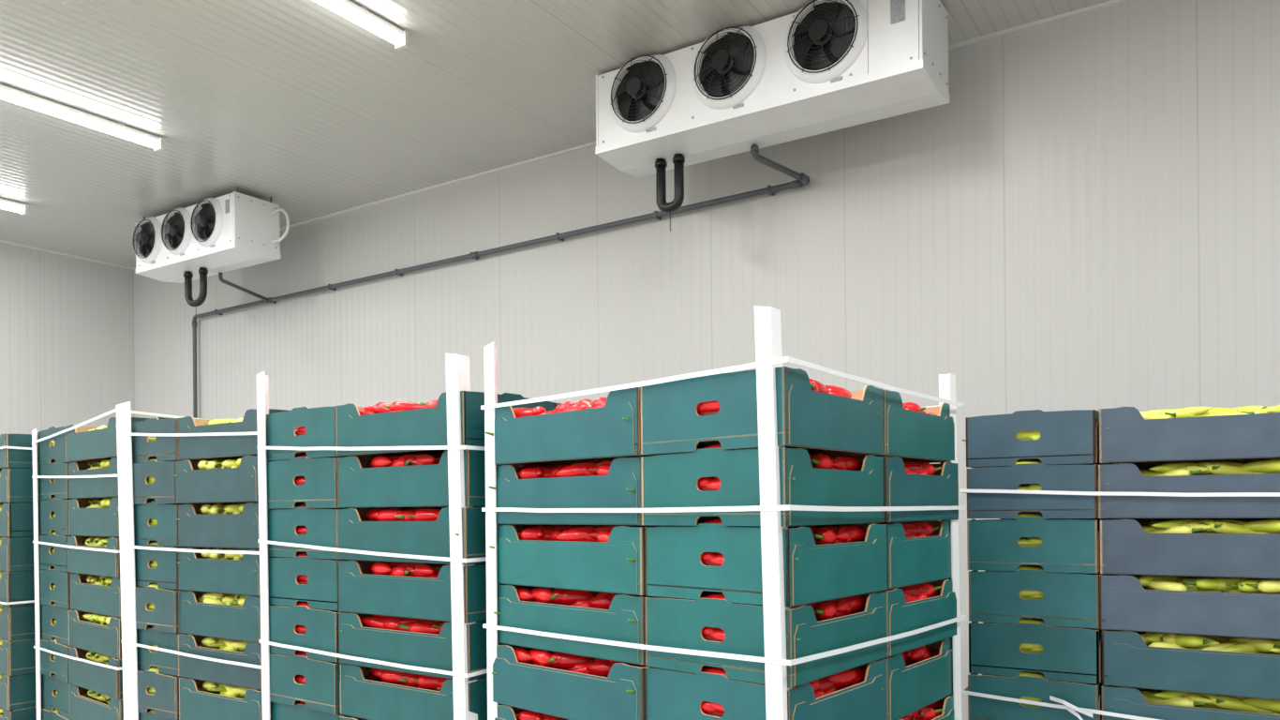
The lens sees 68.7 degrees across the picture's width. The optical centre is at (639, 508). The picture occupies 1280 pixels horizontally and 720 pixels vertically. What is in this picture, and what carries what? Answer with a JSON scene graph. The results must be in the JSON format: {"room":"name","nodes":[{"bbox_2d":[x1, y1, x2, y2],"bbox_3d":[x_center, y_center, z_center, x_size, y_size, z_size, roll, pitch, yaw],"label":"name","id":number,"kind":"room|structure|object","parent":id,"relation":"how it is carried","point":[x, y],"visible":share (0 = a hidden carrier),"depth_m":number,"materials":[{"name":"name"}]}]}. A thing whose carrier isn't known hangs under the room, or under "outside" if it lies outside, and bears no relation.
{"room":"cold storage warehouse","nodes":[
{"label":"cold storage warehouse","id":0,"kind":"room"},
{"bbox_2d":[0,241,134,434],"bbox_3d":[-8.825,-0.546,6.842,0.150,4.550,10.230,-1,0,33],"label":"wall","id":1,"kind":"structure","parent":0,"point":[67,353],"depth_m":10.41,"materials":[{"name":"white metal"}]},
{"bbox_2d":[0,239,133,269],"bbox_3d":[-8.780,-2.811,6.787,0.020,0.020,10.210,-1,0,33],"label":"trim","id":2,"kind":"structure","parent":1,"relation":"attached to","point":[1,241],"depth_m":10.43,"materials":[{"name":"white metal"}]},
{"bbox_2d":[132,186,289,320],"bbox_3d":[-4.079,-2.336,8.813,1.783,1.055,0.574,-1,0,33],"label":"cooler","id":3,"kind":"object","parent":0,"point":[234,230],"depth_m":8.62,"materials":[{"name":"white metal"}]},
{"bbox_2d":[0,0,1111,267],"bbox_3d":[-2.396,-2.939,2.637,15.650,0.120,10.630,-1,0,33],"label":"ceiling","id":4,"kind":"structure","parent":0,"point":[298,104],"depth_m":6.44,"materials":[{"name":"white metal"}]},
{"bbox_2d":[0,198,29,215],"bbox_3d":[-6.141,-2.792,8.105,0.090,0.105,1.524,-1,0,33],"label":"ceiling lamp","id":5,"kind":"object","parent":4,"relation":"attached to","point":[23,209],"visible":1,"depth_m":8.63,"materials":[{"name":"white plastic"}]},
{"bbox_2d":[0,202,24,213],"bbox_3d":[-6.141,-2.766,8.105,0.084,0.045,1.464,-1,0,33],"label":"diffuser","id":6,"kind":"object","parent":5,"relation":"attached to","point":[17,207],"depth_m":8.63,"materials":[{"name":"white plastic"}]},
{"bbox_2d":[0,84,163,151],"bbox_3d":[-4.110,-2.811,6.590,0.090,0.105,1.524,-1,0,33],"label":"ceiling lamp","id":7,"kind":"object","parent":4,"relation":"attached to","point":[119,129],"visible":1,"depth_m":6.70,"materials":[{"name":"white plastic"}]},
{"bbox_2d":[312,0,409,50],"bbox_3d":[-1.844,-2.831,5.029,0.090,0.105,1.524,-1,0,33],"label":"ceiling lamp","id":8,"kind":"object","parent":4,"relation":"attached to","point":[361,16],"visible":1,"depth_m":5.41,"materials":[{"name":"white plastic"}]},
{"bbox_2d":[133,0,1279,719],"bbox_3d":[0.459,-0.629,6.985,15.650,4.550,0.150,-1,0,33],"label":"wall","id":9,"kind":"structure","parent":0,"point":[1089,218],"depth_m":6.08,"materials":[{"name":"white metal"}]},
{"bbox_2d":[192,144,809,417],"bbox_3d":[-2.014,-0.323,8.108,7.269,3.982,0.664,-1,0,33],"label":"drain pipe","id":10,"kind":"object","parent":9,"relation":"attached to","point":[802,179],"visible":0.95,"depth_m":7.73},
{"bbox_2d":[133,0,1130,269],"bbox_3d":[0.392,-2.894,6.913,15.250,0.020,0.020,-1,0,33],"label":"trim","id":11,"kind":"structure","parent":9,"relation":"attached to","point":[1112,2],"depth_m":7.53,"materials":[{"name":"white metal"}]},
{"bbox_2d":[595,0,949,231],"bbox_3d":[0.728,-2.378,5.799,2.169,1.057,0.634,-1,0,33],"label":"cooler","id":12,"kind":"object","parent":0,"point":[825,66],"depth_m":5.57,"materials":[{"name":"white metal"}]},
{"bbox_3d":[-2.354,1.721,2.637,15.650,0.100,10.630,-1,0,33],"label":"floor","id":13,"kind":"structure","parent":0,"visible":0},
{"bbox_2d":[0,433,64,719],"bbox_3d":[-3.019,0.653,5.256,1.037,2.048,1.305,-1,0,37],"label":"crates","id":14,"kind":"object","parent":13,"relation":"on","point":[18,692],"visible":0.17,"depth_m":4.49,"materials":[{"name":"cardboard"}]},
{"bbox_2d":[31,408,208,719],"bbox_3d":[-2.141,0.632,4.625,1.037,2.075,1.306,-1,0,36],"label":"crates","id":15,"kind":"object","parent":13,"relation":"on","point":[79,656],"visible":0.13,"depth_m":4.14,"materials":[{"name":"cardboard"}]},
{"bbox_2d":[115,401,347,719],"bbox_3d":[-1.373,0.613,4.024,0.995,2.098,1.248,-1,0,33],"label":"crates","id":16,"kind":"object","parent":13,"relation":"on","point":[189,544],"visible":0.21,"depth_m":3.53,"materials":[{"name":"cardboard"}]},
{"bbox_2d":[256,353,561,719],"bbox_3d":[-0.539,0.588,3.420,1.039,2.134,1.230,-1,0,36],"label":"crates","id":17,"kind":"object","parent":13,"relation":"on","point":[392,584],"visible":0.45,"depth_m":2.89,"materials":[{"name":"cardboard"}]},
{"bbox_2d":[480,306,966,719],"bbox_3d":[0.250,0.590,2.653,1.040,2.116,1.148,-1,0,38],"label":"crates","id":18,"kind":"object","parent":13,"relation":"on","point":[771,541],"visible":1,"depth_m":2.21,"materials":[{"name":"cardboard"}]},
{"bbox_2d":[959,404,1279,719],"bbox_3d":[1.781,0.661,3.232,1.019,1.945,1.245,-1,0,33],"label":"crates","id":19,"kind":"object","parent":13,"relation":"on","point":[1130,562],"visible":1,"depth_m":2.76,"materials":[{"name":"cardboard"}]}
]}

